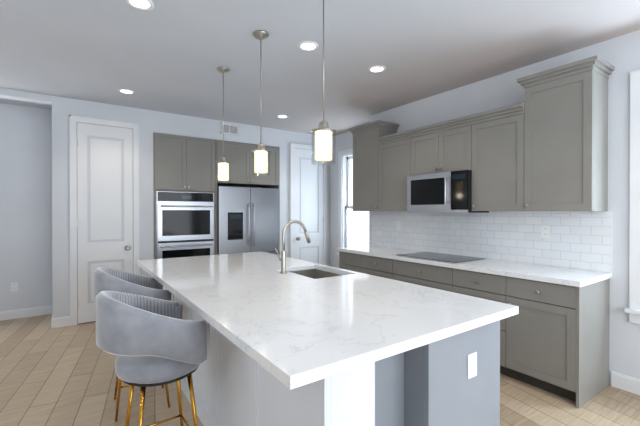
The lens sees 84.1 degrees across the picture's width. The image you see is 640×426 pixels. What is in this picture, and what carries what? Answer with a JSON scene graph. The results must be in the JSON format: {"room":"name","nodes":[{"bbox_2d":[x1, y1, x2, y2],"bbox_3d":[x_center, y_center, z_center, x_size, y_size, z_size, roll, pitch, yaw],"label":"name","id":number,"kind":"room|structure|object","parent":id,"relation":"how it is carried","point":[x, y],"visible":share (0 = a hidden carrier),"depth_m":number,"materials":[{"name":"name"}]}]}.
{"room":"kitchen","nodes":[
{"label":"kitchen","id":0,"kind":"room"},
{"bbox_2d":[0,314,639,425],"bbox_3d":[-0.592,1.458,2.248,6.700,0.100,8.250,0,0,-35],"label":"floor","id":1,"kind":"structure","parent":0,"point":[61,376],"depth_m":2.73,"materials":[{"name":"brown wood"}]},
{"bbox_2d":[94,267,171,421],"bbox_3d":[-1.354,0.896,2.601,0.510,1.020,0.589,0,0,-31],"label":"stool","id":2,"kind":"object","parent":1,"relation":"on","point":[108,279],"visible":0.31,"depth_m":2.42,"materials":[{"name":"fabric"}]},
{"bbox_2d":[96,291,209,425],"bbox_3d":[-0.876,0.900,1.867,0.510,1.020,0.589,0,0,-38],"label":"stool","id":3,"kind":"object","parent":1,"relation":"on","point":[150,341],"visible":1,"depth_m":1.69,"materials":[{"name":"fabric"}]},
{"bbox_2d":[153,132,215,258],"bbox_3d":[-2.126,0.134,5.440,0.867,2.515,0.670,0,0,-35],"label":"tall cabinet","id":4,"kind":"object","parent":1,"relation":"on","point":[184,163],"visible":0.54,"depth_m":5.16,"materials":[{"name":"grey wood"}]},
{"bbox_2d":[156,191,213,258],"bbox_3d":[-2.095,0.340,5.398,0.807,1.292,0.676,0,0,-35],"label":"double oven","id":5,"kind":"object","parent":4,"relation":"in","point":[184,224],"visible":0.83,"depth_m":5.15,"materials":[{"name":"silver metal"}]},
{"bbox_2d":[215,140,279,254],"bbox_3d":[-1.315,0.131,6.008,1.102,2.515,0.670,0,0,-35],"label":"tall cabinet","id":6,"kind":"object","parent":1,"relation":"on","point":[239,157],"visible":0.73,"depth_m":5.73,"materials":[{"name":"grey wood"}]},
{"bbox_2d":[217,186,278,254],"bbox_3d":[-1.290,0.483,5.975,1.040,1.812,0.716,0,0,-35],"label":"fridge","id":7,"kind":"object","parent":1,"relation":"on","point":[247,220],"visible":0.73,"depth_m":5.70,"materials":[{"name":"silver metal"}]},
{"bbox_2d":[163,288,499,425],"bbox_3d":[-0.333,0.961,2.738,1.166,0.889,2.880,0,0,-35],"label":"kitchen island","id":8,"kind":"object","parent":1,"relation":"on","point":[429,385],"depth_m":1.64,"materials":[{"name":"paint"}]},
{"bbox_2d":[137,252,518,391],"bbox_3d":[-0.398,0.498,2.678,1.358,0.043,3.020,0,0,-35],"label":"island countertop","id":9,"kind":"structure","parent":8,"relation":"on","point":[303,330],"depth_m":1.75,"materials":[{"name":"white stone"}]},
{"bbox_2d":[275,220,310,273],"bbox_3d":[-0.213,0.266,2.898,0.293,0.416,0.110,0,0,-35],"label":"faucet","id":10,"kind":"object","parent":9,"relation":"on","point":[282,259],"visible":1,"depth_m":2.81,"materials":[{"name":"silver metal"}]},
{"bbox_2d":[293,268,340,275],"bbox_3d":[-0.043,0.595,2.915,0.414,0.179,0.604,0,0,-35],"label":"sink","id":11,"kind":"object","parent":9,"relation":"in","point":[304,271],"depth_m":3.20,"materials":[{"name":"grey metal"}]},
{"bbox_2d":[467,352,476,378],"bbox_3d":[0.741,0.741,1.726,0.072,0.116,0.008,0,0,-35],"label":"outlet","id":12,"kind":"object","parent":8,"relation":"attached to","point":[471,365],"visible":1,"depth_m":1.72,"materials":[{"name":"white plastic"}]},
{"bbox_2d":[339,253,360,272],"bbox_3d":[0.647,0.955,4.816,0.618,0.880,0.460,0,0,-35],"label":"base cabinet","id":13,"kind":"object","parent":1,"relation":"on","point":[348,261],"depth_m":4.63,"materials":[{"name":"grey wood"}]},
{"bbox_2d":[361,257,388,278],"bbox_3d":[0.928,0.957,4.415,0.618,0.880,0.520,0,0,-35],"label":"base cabinet","id":14,"kind":"object","parent":1,"relation":"on","point":[376,266],"depth_m":4.24,"materials":[{"name":"grey wood"}]},
{"bbox_2d":[389,261,448,290],"bbox_3d":[1.298,0.960,3.886,0.618,0.880,0.770,0,0,-35],"label":"base cabinet","id":15,"kind":"object","parent":1,"relation":"on","point":[432,276],"depth_m":3.70,"materials":[{"name":"grey wood"}]},
{"bbox_2d":[449,269,504,372],"bbox_3d":[1.682,0.963,3.337,0.618,0.880,0.570,0,0,-35],"label":"base cabinet","id":16,"kind":"object","parent":1,"relation":"on","point":[488,286],"depth_m":3.14,"materials":[{"name":"grey wood"}]},
{"bbox_2d":[501,277,611,408],"bbox_3d":[1.961,0.965,2.938,0.618,0.880,0.525,0,0,-35],"label":"base cabinet","id":17,"kind":"object","parent":1,"relation":"on","point":[554,335],"depth_m":2.73,"materials":[{"name":"grey wood"}]},
{"bbox_2d":[337,245,611,288],"bbox_3d":[1.303,0.500,3.852,0.646,0.040,2.812,0,0,-35],"label":"countertop","id":18,"kind":"structure","parent":17,"relation":"on","point":[555,275],"depth_m":3.12,"materials":[{"name":"white stone"}]},
{"bbox_2d":[397,252,484,262],"bbox_3d":[1.293,0.474,3.856,0.518,0.009,0.768,0,0,-35],"label":"cooktop","id":19,"kind":"object","parent":18,"relation":"in","point":[450,258],"visible":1,"depth_m":3.76,"materials":[{"name":"black glass"}]},
{"bbox_2d":[0,30,639,384],"bbox_3d":[-0.592,-0.002,2.240,6.700,2.820,8.250,0,0,-35],"label":"wall","id":20,"kind":"structure","parent":0,"point":[34,210],"depth_m":4.63,"materials":[{"name":"paint"}]},
{"bbox_2d":[11,282,17,291],"bbox_3d":[-4.033,0.976,4.684,0.072,0.116,0.008,0,0,-35],"label":"outlet","id":21,"kind":"object","parent":20,"relation":"attached to","point":[14,286],"visible":1,"depth_m":4.68,"materials":[{"name":"white plastic"}]},
{"bbox_2d":[0,305,52,320],"bbox_3d":[-4.572,1.339,4.305,2.180,0.117,0.014,0,0,-35],"label":"baseboard","id":22,"kind":"structure","parent":20,"relation":"attached to","point":[44,310],"depth_m":4.74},
{"bbox_2d":[51,307,54,328],"bbox_3d":[-3.458,1.337,4.603,0.014,0.117,0.744,0,0,-35],"label":"baseboard","id":23,"kind":"structure","parent":20,"relation":"attached to","point":[52,319],"depth_m":4.31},
{"bbox_2d":[69,115,139,325],"bbox_3d":[-2.761,0.093,4.589,0.776,2.605,0.092,0,0,-35],"label":"pantry door","id":24,"kind":"structure","parent":20,"relation":"in","point":[104,194],"depth_m":4.57,"materials":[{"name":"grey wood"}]},
{"bbox_2d":[220,122,238,135],"bbox_3d":[-1.417,-1.317,5.573,0.300,0.165,0.011,0,0,-35],"label":"air vent","id":25,"kind":"object","parent":20,"relation":"in","point":[231,129],"visible":1,"depth_m":5.57,"materials":[{"name":"grey metal"}]},
{"bbox_2d":[290,143,326,264],"bbox_3d":[-0.183,0.084,6.394,0.785,2.605,0.092,0,0,-35],"label":"door","id":26,"kind":"structure","parent":20,"relation":"in","point":[308,193],"depth_m":6.40,"materials":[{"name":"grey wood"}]},
{"bbox_2d":[336,148,368,258],"bbox_3d":[0.648,-0.140,6.129,0.207,1.955,0.950,0,0,-35],"label":"window","id":27,"kind":"structure","parent":20,"relation":"in","point":[344,181],"depth_m":6.41,"materials":[{"name":"clear glass"}]},
{"bbox_2d":[353,123,400,210],"bbox_3d":[0.767,-0.581,4.880,0.338,1.109,0.580,0,0,-35],"label":"upper cabinet","id":28,"kind":"object","parent":20,"relation":"attached to","point":[367,141],"depth_m":4.76,"materials":[{"name":"grey wood"}]},
{"bbox_2d":[381,131,416,210],"bbox_3d":[1.068,-0.469,4.451,0.338,0.890,0.590,0,0,-35],"label":"upper cabinet","id":29,"kind":"object","parent":20,"relation":"attached to","point":[399,155],"depth_m":4.34,"materials":[{"name":"grey wood"}]},
{"bbox_2d":[417,119,472,174],"bbox_3d":[1.424,-0.671,3.942,0.338,0.480,0.770,0,0,-35],"label":"upper cabinet","id":30,"kind":"object","parent":20,"relation":"attached to","point":[439,149],"depth_m":3.77,"materials":[{"name":"grey wood"}]},
{"bbox_2d":[407,170,488,212],"bbox_3d":[1.374,-0.216,3.909,0.460,0.422,0.764,0,0,-35],"label":"microwave","id":31,"kind":"object","parent":30,"relation":"attached to","point":[446,192],"visible":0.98,"depth_m":3.74,"materials":[{"name":"silver plastic"}]},
{"bbox_2d":[372,211,611,272],"bbox_3d":[1.564,0.229,4.033,0.009,0.499,2.812,0,0,-35],"label":"tile backsplash","id":32,"kind":"structure","parent":20,"relation":"attached to","point":[579,240],"depth_m":3.55,"materials":[{"name":"white tile"}]},
{"bbox_2d":[396,221,399,229],"bbox_3d":[1.044,0.165,4.760,0.008,0.116,0.072,0,0,-35],"label":"outlet","id":33,"kind":"object","parent":32,"relation":"attached to","point":[397,225],"visible":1,"depth_m":4.75,"materials":[{"name":"white plastic"}]},
{"bbox_2d":[541,225,549,237],"bbox_3d":[2.082,0.173,3.278,0.008,0.116,0.072,0,0,-35],"label":"outlet","id":34,"kind":"object","parent":32,"relation":"attached to","point":[545,231],"visible":1,"depth_m":3.28,"materials":[{"name":"white plastic"}]},
{"bbox_2d":[472,107,524,210],"bbox_3d":[1.771,-0.464,3.447,0.338,0.890,0.560,0,0,-35],"label":"upper cabinet","id":35,"kind":"object","parent":20,"relation":"attached to","point":[498,173],"depth_m":3.31,"materials":[{"name":"grey wood"}]},
{"bbox_2d":[513,63,608,210],"bbox_3d":[2.057,-0.571,3.037,0.338,1.109,0.560,0,0,-35],"label":"upper cabinet","id":36,"kind":"object","parent":20,"relation":"attached to","point":[543,146],"depth_m":2.87,"materials":[{"name":"grey wood"}]},
{"bbox_2d":[611,371,639,394],"bbox_3d":[3.164,1.352,1.753,0.014,0.117,2.770,0,0,-35],"label":"baseboard","id":37,"kind":"structure","parent":20,"relation":"attached to","point":[625,383],"depth_m":2.81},
{"bbox_2d":[625,70,639,323],"bbox_3d":[2.786,-0.120,2.378,0.207,1.955,1.110,0,0,-35],"label":"window","id":38,"kind":"structure","parent":20,"relation":"in","point":[633,309],"depth_m":2.75,"materials":[{"name":"clear glass"}]},
{"bbox_2d":[0,0,639,135],"bbox_3d":[-0.592,-1.472,2.233,6.700,0.120,8.250,0,0,-35],"label":"ceiling","id":39,"kind":"structure","parent":0,"point":[168,56],"depth_m":3.08,"materials":[{"name":"paint"}]},
{"bbox_2d":[118,89,134,93],"bbox_3d":[-2.262,-1.417,4.147,0.176,0.008,0.176,0,0,-35],"label":"recessed light","id":40,"kind":"object","parent":39,"relation":"in","point":[126,91],"visible":0.98,"depth_m":4.15,"materials":[{"name":"white plastic"}]},
{"bbox_2d":[125,0,153,10],"bbox_3d":[-1.209,-1.408,2.381,0.176,0.008,0.176,0,0,-35],"label":"recessed light","id":41,"kind":"object","parent":39,"relation":"in","point":[145,5],"visible":1,"depth_m":2.40,"materials":[{"name":"white plastic"}]},
{"bbox_2d":[216,67,230,182],"bbox_3d":[-0.954,-0.858,3.503,0.149,1.120,0.149,0,0,-35],"label":"pendant light","id":42,"kind":"object","parent":39,"relation":"hanging from","point":[224,169],"visible":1,"depth_m":3.47,"materials":[{"name":"white glass"}]},
{"bbox_2d":[251,30,270,176],"bbox_3d":[-0.467,-0.855,2.806,0.149,1.120,0.149,0,0,-35],"label":"pendant light","id":43,"kind":"object","parent":39,"relation":"hanging from","point":[261,156],"visible":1,"depth_m":2.78,"materials":[{"name":"white glass"}]},
{"bbox_2d":[277,115,288,117],"bbox_3d":[-0.553,-1.423,5.245,0.176,0.008,0.176,0,0,-35],"label":"recessed light","id":44,"kind":"object","parent":39,"relation":"in","point":[282,116],"visible":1,"depth_m":5.24,"materials":[{"name":"white plastic"}]},
{"bbox_2d":[298,41,318,50],"bbox_3d":[-0.100,-1.411,3.011,0.176,0.008,0.176,0,0,-35],"label":"recessed light","id":45,"kind":"object","parent":39,"relation":"in","point":[308,46],"visible":1,"depth_m":3.01,"materials":[{"name":"white plastic"}]},
{"bbox_2d":[311,0,335,165],"bbox_3d":[0.021,-0.851,2.110,0.149,1.120,0.149,0,0,-35],"label":"pendant light","id":46,"kind":"object","parent":39,"relation":"hanging from","point":[323,132],"visible":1,"depth_m":2.07,"materials":[{"name":"white glass"}]},
{"bbox_2d":[368,65,385,72],"bbox_3d":[0.561,-1.414,3.498,0.176,0.008,0.176,0,0,-35],"label":"recessed light","id":47,"kind":"object","parent":39,"relation":"in","point":[376,69],"visible":1,"depth_m":3.49,"materials":[{"name":"white plastic"}]},
{"label":"outside","id":48,"kind":"structure","parent":0,"visible":0},
{"bbox_2d":[349,159,368,246],"bbox_3d":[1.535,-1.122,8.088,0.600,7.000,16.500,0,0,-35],"label":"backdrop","id":49,"kind":"structure","parent":48,"point":[356,237],"depth_m":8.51,"materials":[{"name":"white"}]}
]}

